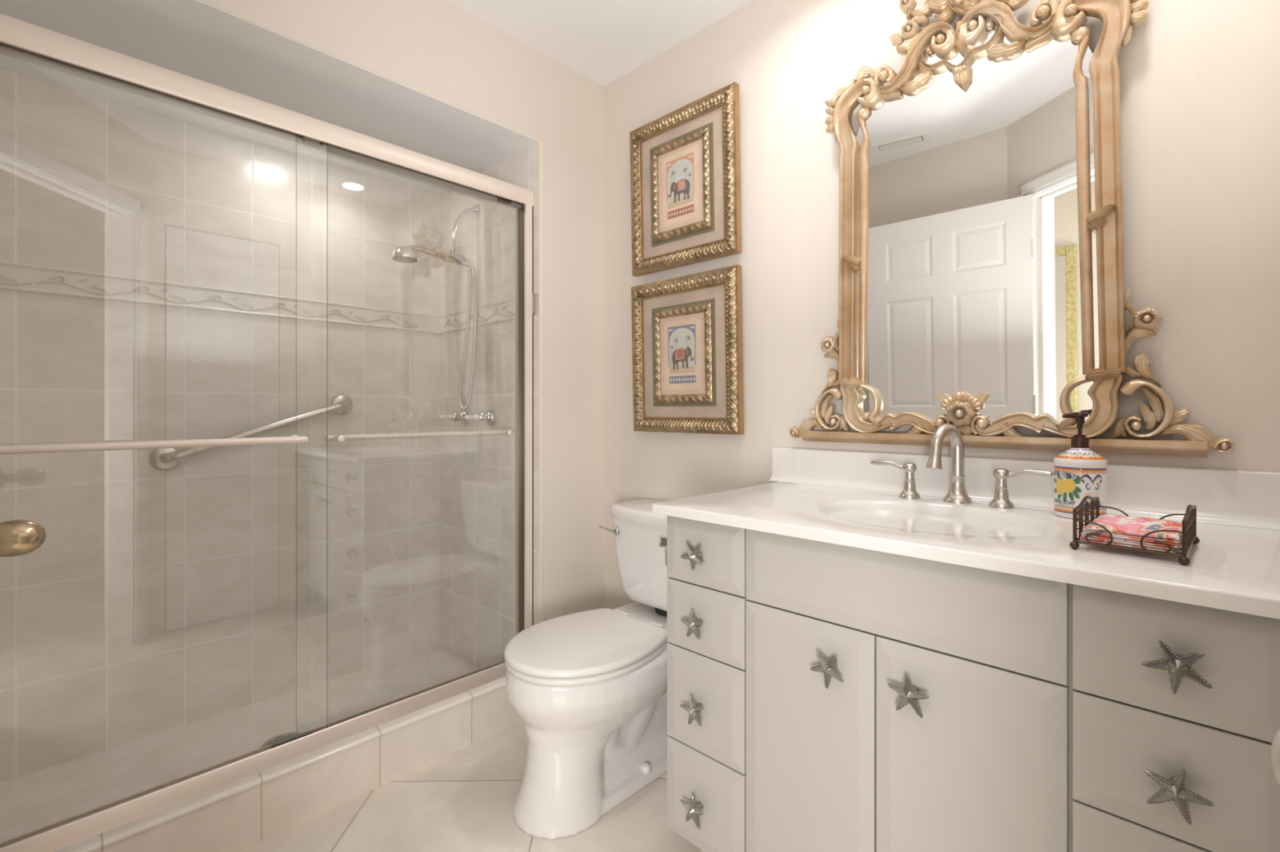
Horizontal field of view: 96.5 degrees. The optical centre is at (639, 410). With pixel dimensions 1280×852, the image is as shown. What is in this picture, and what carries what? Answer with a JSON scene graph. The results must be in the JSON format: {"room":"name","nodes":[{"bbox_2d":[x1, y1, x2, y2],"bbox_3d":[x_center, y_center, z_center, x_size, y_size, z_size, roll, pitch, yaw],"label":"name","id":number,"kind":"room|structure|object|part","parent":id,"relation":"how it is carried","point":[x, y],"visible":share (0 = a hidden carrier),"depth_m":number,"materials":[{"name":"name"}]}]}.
{"room":"bathroom","nodes":[
{"label":"bathroom","id":0,"kind":"room"},
{"bbox_2d":[0,68,439,782],"bbox_3d":[-1.478,0.060,2.116,0.100,2.100,1.520,0,0,44],"label":"wall","id":1,"kind":"structure","parent":0,"point":[153,601],"depth_m":1.98,"materials":[{"name":"tile"}]},
{"bbox_2d":[0,261,439,333],"bbox_3d":[-1.438,-0.392,2.078,0.011,0.080,1.520,0,0,44],"label":"trim","id":2,"kind":"structure","parent":1,"relation":"attached to","point":[13,276],"depth_m":1.97,"materials":[{"name":"tile"}]},
{"bbox_2d":[149,395,352,470],"bbox_3d":[-1.381,0.069,2.099,0.064,0.263,0.635,0,0,44],"label":"grab bar","id":3,"kind":"object","parent":1,"relation":"attached to","point":[165,459],"visible":0.96,"depth_m":2.06,"materials":[{"name":"silver metal"}]},
{"bbox_2d":[0,0,538,195],"bbox_3d":[-1.204,-1.018,1.852,0.861,0.063,1.520,0,0,44],"label":"soffit","id":4,"kind":"structure","parent":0,"point":[197,39],"depth_m":1.71,"materials":[{"name":"white paint"}]},
{"bbox_2d":[0,645,700,851],"bbox_3d":[-0.314,1.120,0.351,4.300,0.080,3.320,0,0,44],"label":"floor","id":5,"kind":"structure","parent":0,"point":[462,801],"depth_m":1.66,"materials":[{"name":"tile"}]},
{"bbox_2d":[260,732,302,748],"bbox_3d":[-1.156,1.078,1.851,0.123,0.004,0.123,0,0,44],"label":"shower drain","id":6,"kind":"object","parent":5,"relation":"on","point":[283,736],"visible":0.23,"depth_m":1.88,"materials":[{"name":"silver metal"}]},
{"bbox_2d":[503,498,668,839],"bbox_3d":[-0.089,0.720,1.755,0.433,0.780,0.710,0,0,44],"label":"toilet","id":7,"kind":"object","parent":5,"relation":"on","point":[588,689],"visible":0.77,"depth_m":1.56,"materials":[{"name":"white ceramic"}]},
{"bbox_3d":[-0.168,0.671,1.660,0.394,0.020,0.462,0,0,44],"label":"lid","id":8,"kind":"part","parent":7,"relation":"part of","materials":[{"name":"white plastic"}]},
{"bbox_3d":[-0.168,0.693,1.660,0.392,0.017,0.456,0,0,44],"label":"seat","id":9,"kind":"part","parent":7,"relation":"part of","materials":[{"name":"white plastic"}]},
{"bbox_3d":[-0.086,0.897,1.745,0.405,0.425,0.698,0,0,44],"label":"bowl","id":10,"kind":"part","parent":7,"relation":"part of","materials":[{"name":"white ceramic"}]},
{"bbox_3d":[-0.112,0.412,1.986,0.078,0.021,0.017,0,0,44],"label":"flush lever","id":11,"kind":"part","parent":7,"relation":"part of","materials":[{"name":"silver metal"}]},
{"bbox_3d":[0.090,0.351,1.928,0.414,0.043,0.213,0,0,44],"label":"tank lid","id":12,"kind":"part","parent":7,"relation":"part of","materials":[{"name":"white ceramic"}]},
{"bbox_3d":[0.095,0.515,1.933,0.388,0.285,0.192,0,0,44],"label":"tank","id":13,"kind":"part","parent":7,"relation":"part of","materials":[{"name":"white ceramic"}]},
{"bbox_2d":[666,515,746,851],"bbox_3d":[0.322,0.674,1.448,0.216,0.872,0.612,0,0,44],"label":"drawers","id":14,"kind":"object","parent":5,"relation":"on","point":[706,562],"visible":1,"depth_m":1.24,"materials":[{"name":"grey paint"}]},
{"bbox_2d":[658,535,666,565],"bbox_3d":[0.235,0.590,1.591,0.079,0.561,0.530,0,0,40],"label":"toilet paper holder","id":15,"kind":"object","parent":14,"relation":"attached to","point":[663,540],"visible":0.06,"depth_m":1.41,"materials":[{"name":"silver metal"}]},
{"bbox_3d":[0.126,0.869,1.251,0.018,0.018,0.024,0,0,44],"label":"stem","id":16,"kind":"part","parent":14,"relation":"part of","materials":[{"name":"grey metal"}]},
{"bbox_3d":[0.127,0.652,1.250,0.018,0.018,0.024,0,0,44],"label":"stem","id":17,"kind":"part","parent":14,"relation":"part of","materials":[{"name":"grey metal"}]},
{"bbox_3d":[0.126,0.317,1.251,0.018,0.018,0.024,0,0,44],"label":"stem","id":18,"kind":"part","parent":14,"relation":"part of","materials":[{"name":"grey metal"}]},
{"bbox_3d":[0.143,0.866,1.261,0.213,0.212,0.018,0,0,44],"label":"drawer","id":19,"kind":"part","parent":14,"relation":"part of","materials":[{"name":"grey paint"}]},
{"bbox_3d":[0.143,0.649,1.261,0.213,0.214,0.018,0,0,44],"label":"drawer","id":20,"kind":"part","parent":14,"relation":"part of","materials":[{"name":"grey paint"}]},
{"bbox_3d":[0.143,0.314,1.261,0.213,0.148,0.018,0,0,44],"label":"drawer","id":21,"kind":"part","parent":14,"relation":"part of","materials":[{"name":"grey paint"}]},
{"bbox_3d":[0.143,0.465,1.261,0.213,0.148,0.018,0,0,44],"label":"drawer","id":22,"kind":"part","parent":14,"relation":"part of","materials":[{"name":"grey paint"}]},
{"bbox_2d":[746,528,1071,851],"bbox_3d":[0.595,0.674,1.185,0.541,0.872,0.612,0,0,44],"label":"base cabinet","id":23,"kind":"object","parent":5,"relation":"on","point":[895,703],"visible":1,"depth_m":0.96,"materials":[{"name":"grey paint"}]},
{"bbox_3d":[0.317,0.683,1.093,0.265,0.577,0.018,0,0,44],"label":"cabinet door","id":24,"kind":"part","parent":23,"relation":"part of","materials":[{"name":"grey paint"}]},
{"bbox_3d":[0.415,0.315,0.999,0.537,0.151,0.018,0,0,44],"label":"false panel","id":25,"kind":"part","parent":23,"relation":"part of","materials":[{"name":"grey paint"}]},
{"bbox_3d":[0.448,0.464,0.940,0.018,0.018,0.024,0,0,44],"label":"stem","id":26,"kind":"part","parent":23,"relation":"part of","materials":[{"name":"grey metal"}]},
{"bbox_2d":[652,481,1279,619],"bbox_3d":[0.597,0.290,1.177,1.022,0.150,0.580,0,0,44],"label":"countertop","id":27,"kind":"structure","parent":23,"relation":"on","point":[1232,568],"depth_m":0.97,"materials":[{"name":"stone"}]},
{"bbox_2d":[870,460,920,499],"bbox_3d":[0.639,0.171,1.430,0.119,0.088,0.049,0,0,44],"label":"tap","id":28,"kind":"object","parent":27,"relation":"on","point":[909,491],"visible":1,"depth_m":1.40,"materials":[{"name":"silver metal"}]},
{"bbox_3d":[0.625,0.137,1.440,0.085,0.021,0.012,0,0,41],"label":"lever","id":29,"kind":"part","parent":28,"relation":"part of","materials":[{"name":"silver metal"}]},
{"bbox_2d":[925,423,973,503],"bbox_3d":[0.713,0.123,1.323,0.144,0.185,0.062,0,0,-32],"label":"faucet spout","id":30,"kind":"object","parent":27,"relation":"on","point":[957,493],"visible":1,"depth_m":1.33,"materials":[{"name":"silver metal"}]},
{"bbox_2d":[988,468,1053,509],"bbox_3d":[0.829,0.171,1.246,0.119,0.088,0.049,0,0,44],"label":"tap","id":31,"kind":"object","parent":27,"relation":"on","point":[1001,500],"visible":1,"depth_m":1.26,"materials":[{"name":"silver metal"}]},
{"bbox_3d":[0.840,0.137,1.233,0.012,0.021,0.085,0,0,-43],"label":"lever","id":32,"kind":"part","parent":31,"relation":"part of","materials":[{"name":"silver metal"}]},
{"bbox_2d":[1053,412,1107,519],"bbox_3d":[0.886,0.109,1.150,0.086,0.212,0.086,0,0,44],"label":"soap bottle","id":33,"kind":"object","parent":27,"relation":"on","point":[1079,472],"visible":0.93,"depth_m":1.13,"materials":[{"name":"white ceramic"}]},
{"bbox_3d":[0.886,0.035,1.150,0.010,0.029,0.010,0,0,44],"label":"stem","id":34,"kind":"part","parent":33,"relation":"part of","materials":[{"name":"brown plastic"}]},
{"bbox_2d":[1069,495,1199,565],"bbox_3d":[0.782,0.178,0.902,0.198,0.073,0.135,0,0,-43],"label":"basket","id":35,"kind":"object","parent":27,"relation":"on","point":[1188,532],"visible":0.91,"depth_m":0.88,"materials":[{"name":"brown metal"}]},
{"bbox_3d":[0.741,0.174,0.947,0.190,0.065,0.005,0,0,-43],"label":"frame","id":36,"kind":"part","parent":35,"relation":"part of","materials":[{"name":"brown metal"}]},
{"bbox_3d":[0.714,0.203,0.839,0.003,0.003,0.123,0,0,-43],"label":"rail","id":37,"kind":"part","parent":35,"relation":"part of","materials":[{"name":"brown metal"}]},
{"bbox_2d":[1080,536,1182,552],"bbox_3d":[0.784,0.198,0.904,0.173,0.007,0.110,0,0,-42],"label":"paper napkin","id":38,"kind":"object","parent":35,"relation":"in","point":[1150,547],"visible":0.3,"depth_m":0.84,"materials":[{"name":"pink paper"}]},
{"bbox_2d":[1081,531,1182,547],"bbox_3d":[0.784,0.191,0.904,0.171,0.007,0.110,0,0,-43],"label":"paper napkin","id":39,"kind":"object","parent":38,"relation":"on","point":[1132,540],"visible":0.2,"depth_m":0.84,"materials":[{"name":"pink paper"}]},
{"bbox_2d":[1082,514,1182,542],"bbox_3d":[0.785,0.184,0.903,0.169,0.007,0.110,0,0,-43],"label":"paper napkin","id":40,"kind":"object","parent":39,"relation":"on","point":[1121,526],"visible":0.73,"depth_m":0.88,"materials":[{"name":"pink paper"}]},
{"bbox_3d":[0.824,0.174,0.857,0.190,0.065,0.005,0,0,-43],"label":"frame","id":41,"kind":"part","parent":35,"relation":"part of","materials":[{"name":"brown metal"}]},
{"bbox_3d":[0.511,0.683,0.906,0.269,0.577,0.018,0,0,44],"label":"cabinet door","id":42,"kind":"part","parent":23,"relation":"part of","materials":[{"name":"grey paint"}]},
{"bbox_2d":[1071,584,1279,851],"bbox_3d":[0.868,0.674,0.922,0.217,0.872,0.612,0,0,44],"label":"drawers","id":43,"kind":"object","parent":5,"relation":"on","point":[1175,706],"visible":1,"depth_m":0.73,"materials":[{"name":"grey paint"}]},
{"bbox_3d":[0.689,0.654,0.735,0.212,0.205,0.018,0,0,44],"label":"drawer","id":44,"kind":"part","parent":43,"relation":"part of","materials":[{"name":"grey paint"}]},
{"bbox_3d":[0.689,0.472,0.735,0.212,0.152,0.018,0,0,44],"label":"drawer","id":45,"kind":"part","parent":43,"relation":"part of","materials":[{"name":"grey paint"}]},
{"bbox_3d":[0.689,0.316,0.735,0.212,0.153,0.018,0,0,44],"label":"drawer","id":46,"kind":"part","parent":43,"relation":"part of","materials":[{"name":"grey paint"}]},
{"bbox_2d":[200,0,604,622],"bbox_3d":[-1.146,-0.105,1.938,0.900,2.430,1.950,0,0,44],"label":"wall","id":47,"kind":"structure","parent":0,"point":[441,50],"depth_m":2.13,"materials":[{"name":"beige paint"}]},
{"bbox_2d":[53,676,506,851],"bbox_3d":[-0.930,0.952,1.585,0.111,0.016,1.513,0,0,44],"label":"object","id":48,"kind":"structure","parent":47,"relation":"attached to","point":[95,842],"depth_m":1.48,"materials":[{"name":"tile"}]},
{"bbox_2d":[0,13,533,851],"bbox_3d":[-0.940,0.062,1.598,0.133,1.763,1.507,0,0,43],"label":"shower door","id":49,"kind":"structure","parent":48,"relation":"on","point":[20,40],"depth_m":1.56,"materials":[{"name":"silver glass"}]},
{"bbox_3d":[-0.942,-0.788,1.600,0.072,0.061,1.506,0,0,44],"label":"header rail","id":50,"kind":"part","parent":49,"relation":"part of","materials":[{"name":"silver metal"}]},
{"bbox_3d":[-1.163,0.066,1.351,0.006,1.696,0.780,0,0,44],"label":"glass panel","id":51,"kind":"part","parent":49,"relation":"part of","materials":[{"name":"grey"}]},
{"bbox_3d":[-0.893,0.083,1.693,0.054,0.026,0.026,0,0,44],"label":"post","id":52,"kind":"part","parent":49,"relation":"part of","materials":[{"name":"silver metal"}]},
{"bbox_3d":[-0.701,0.066,1.866,0.006,1.696,0.748,0,0,44],"label":"glass panel","id":53,"kind":"part","parent":49,"relation":"part of","materials":[{"name":"grey"}]},
{"bbox_3d":[-0.493,0.083,2.108,0.054,0.026,0.026,0,0,44],"label":"post","id":54,"kind":"part","parent":49,"relation":"part of","materials":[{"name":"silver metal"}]},
{"bbox_2d":[91,685,523,851],"bbox_3d":[-0.929,1.031,1.587,0.100,0.158,1.520,0,0,44],"label":"shower curb","id":55,"kind":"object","parent":47,"relation":"attached to","point":[238,822],"depth_m":1.57,"materials":[{"name":"tile"}]},
{"bbox_2d":[538,140,542,622],"bbox_3d":[-0.366,-0.022,2.099,0.008,1.935,0.011,0,0,44],"label":"trim","id":56,"kind":"structure","parent":47,"relation":"attached to","point":[540,141],"depth_m":2.09,"materials":[{"name":"beige"}]},
{"bbox_2d":[440,142,538,668],"bbox_3d":[-0.642,0.060,2.362,0.762,2.100,0.006,0,0,44],"label":"wall","id":57,"kind":"structure","parent":0,"point":[477,473],"depth_m":2.36,"materials":[{"name":"tile"}]},
{"bbox_2d":[391,204,479,409],"bbox_3d":[-0.808,-0.434,2.273,0.096,0.865,0.353,0,0,44],"label":"shower","id":58,"kind":"object","parent":57,"relation":"attached to","point":[404,254],"visible":1,"depth_m":2.35,"materials":[{"name":"silver metal"}]},
{"bbox_3d":[-0.805,-0.617,2.276,0.025,0.041,0.262,0,0,44],"label":"handle","id":59,"kind":"part","parent":58,"relation":"part of","materials":[{"name":"silver metal"}]},
{"bbox_3d":[-0.727,-0.745,2.357,0.018,0.210,0.114,0,0,44],"label":"shower arm","id":60,"kind":"part","parent":58,"relation":"part of","materials":[{"name":"silver metal"}]},
{"bbox_2d":[439,409,468,424],"bbox_3d":[-0.797,0.028,2.426,0.062,0.062,0.117,0,0,44],"label":"shower valve","id":61,"kind":"object","parent":57,"relation":"attached to","point":[455,416],"visible":0.96,"depth_m":2.43,"materials":[{"name":"silver metal"}]},
{"bbox_2d":[464,409,495,425],"bbox_3d":[-0.645,0.028,2.279,0.062,0.062,0.117,0,0,44],"label":"shower valve","id":62,"kind":"object","parent":57,"relation":"attached to","point":[489,417],"visible":1,"depth_m":2.29,"materials":[{"name":"silver metal"}]},
{"bbox_2d":[439,293,533,333],"bbox_3d":[-0.657,-0.392,2.368,0.733,0.080,0.011,0,0,44],"label":"trim","id":63,"kind":"structure","parent":57,"relation":"attached to","point":[502,311],"depth_m":2.36,"materials":[{"name":"tile"}]},
{"bbox_2d":[448,0,752,86],"bbox_3d":[-0.033,-1.350,0.081,3.520,0.060,3.320,0,0,44],"label":"ceiling","id":64,"kind":"structure","parent":0,"point":[603,41],"depth_m":1.96,"materials":[{"name":"white paint"}]},
{"bbox_2d":[604,0,1279,609],"bbox_3d":[0.280,-0.105,2.001,2.865,2.430,0.120,0,0,44],"label":"wall","id":65,"kind":"structure","parent":0,"point":[1200,79],"depth_m":1.60,"materials":[{"name":"beige paint"}]},
{"bbox_2d":[629,81,742,276],"bbox_3d":[0.140,-0.777,1.989,0.474,0.538,0.052,0,0,44],"label":"framed print","id":66,"kind":"object","parent":65,"relation":"attached to","point":[685,162],"visible":1,"depth_m":1.96,"materials":[{"name":"gold metal"}]},
{"bbox_2d":[657,138,703,232],"bbox_3d":[0.140,-0.777,1.990,0.208,0.282,0.005,0,2,44],"label":"print","id":67,"kind":"object","parent":66,"relation":"attached to","point":[680,162],"depth_m":1.98,"materials":[{"name":"brown paper"}]},
{"bbox_3d":[0.138,-0.777,1.987,0.261,0.335,0.022,0,1,44],"label":"frame","id":68,"kind":"part","parent":66,"relation":"part of","materials":[{"name":"gold metal"}]},
{"bbox_2d":[631,265,743,435],"bbox_3d":[0.146,-0.193,1.993,0.478,0.542,0.052,0,0,44],"label":"framed print","id":69,"kind":"object","parent":65,"relation":"attached to","point":[687,331],"visible":1,"depth_m":1.97,"materials":[{"name":"gold metal"}]},
{"bbox_2d":[659,312,705,395],"bbox_3d":[0.147,-0.193,1.994,0.208,0.282,0.005,0,2,44],"label":"print","id":70,"kind":"object","parent":69,"relation":"attached to","point":[682,335],"depth_m":1.99,"materials":[{"name":"grey paper"}]},
{"bbox_3d":[0.144,-0.193,1.991,0.261,0.335,0.022,0,1,44],"label":"frame","id":71,"kind":"part","parent":69,"relation":"part of","materials":[{"name":"gold metal"}]},
{"bbox_2d":[789,0,1234,457],"bbox_3d":[0.769,-0.500,1.377,0.923,1.183,0.072,0,0,44],"label":"mirror","id":72,"kind":"object","parent":65,"relation":"attached to","point":[982,284],"visible":0.98,"depth_m":1.34,"materials":[{"name":"brown metal"}]},
{"bbox_3d":[0.548,-0.133,1.619,0.053,0.080,0.020,0,1,44],"label":"vine stem","id":73,"kind":"part","parent":72,"relation":"part of","materials":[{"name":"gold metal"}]},
{"bbox_3d":[0.557,-0.189,1.608,0.023,0.060,0.020,0,1,44],"label":"vine stem","id":74,"kind":"part","parent":72,"relation":"part of","materials":[{"name":"gold metal"}]},
{"bbox_3d":[0.582,-0.480,1.568,0.096,0.813,0.027,0,1,44],"label":"rail","id":75,"kind":"part","parent":72,"relation":"part of","materials":[{"name":"brown metal"}]},
{"bbox_3d":[0.608,-0.441,1.552,0.035,0.735,0.017,0,1,44],"label":"rail","id":76,"kind":"part","parent":72,"relation":"part of","materials":[{"name":"brown metal"}]},
{"bbox_3d":[0.782,-0.440,1.390,0.524,0.950,0.005,0,2,44],"label":"looking glass","id":77,"kind":"part","parent":72,"relation":"part of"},
{"bbox_3d":[0.783,0.075,1.392,0.850,0.033,0.031,0,1,44],"label":"moulding","id":78,"kind":"part","parent":72,"relation":"part of","materials":[{"name":"brown metal"}]},
{"bbox_3d":[0.950,-0.441,1.222,0.035,0.735,0.017,0,1,44],"label":"rail","id":79,"kind":"part","parent":72,"relation":"part of","materials":[{"name":"brown metal"}]},
{"bbox_3d":[0.967,-0.480,1.197,0.096,0.813,0.027,0,1,44],"label":"rail","id":80,"kind":"part","parent":72,"relation":"part of","materials":[{"name":"brown metal"}]},
{"bbox_3d":[1.004,-0.236,1.178,0.015,0.037,0.016,0,2,44],"label":"vine stem","id":81,"kind":"part","parent":72,"relation":"part of","materials":[{"name":"gold metal"}]},
{"bbox_3d":[1.008,-0.189,1.173,0.023,0.060,0.020,0,1,44],"label":"vine stem","id":82,"kind":"part","parent":72,"relation":"part of","materials":[{"name":"gold metal"}]},
{"bbox_3d":[1.018,-0.133,1.165,0.053,0.080,0.020,0,1,44],"label":"vine stem","id":83,"kind":"part","parent":72,"relation":"part of","materials":[{"name":"gold metal"}]},
{"bbox_2d":[768,447,1279,530],"bbox_3d":[0.787,0.174,1.397,1.054,0.121,0.043,0,0,44],"label":"backsplash","id":84,"kind":"structure","parent":65,"relation":"attached to","point":[1236,498],"depth_m":1.27,"materials":[{"name":"stone"}]},
{"bbox_2d":[1270,726,1279,786],"bbox_3d":[0.524,0.090,0.404,0.126,2.020,0.490,0,0,44],"label":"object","id":85,"kind":"structure","parent":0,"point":[1275,746],"depth_m":0.33,"materials":[{"name":"white paper"}]},
{"bbox_3d":[-0.157,0.055,0.152,0.782,2.110,0.670,0,0,44],"label":"trim","id":86,"kind":"structure","parent":0,"visible":0},
{"bbox_2d":[0,520,46,557],"bbox_3d":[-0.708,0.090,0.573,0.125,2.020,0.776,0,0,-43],"label":"door knob","id":87,"kind":"structure","parent":86,"relation":"attached to","point":[17,537],"depth_m":0.82,"materials":[{"name":"gold metal"}]}
]}

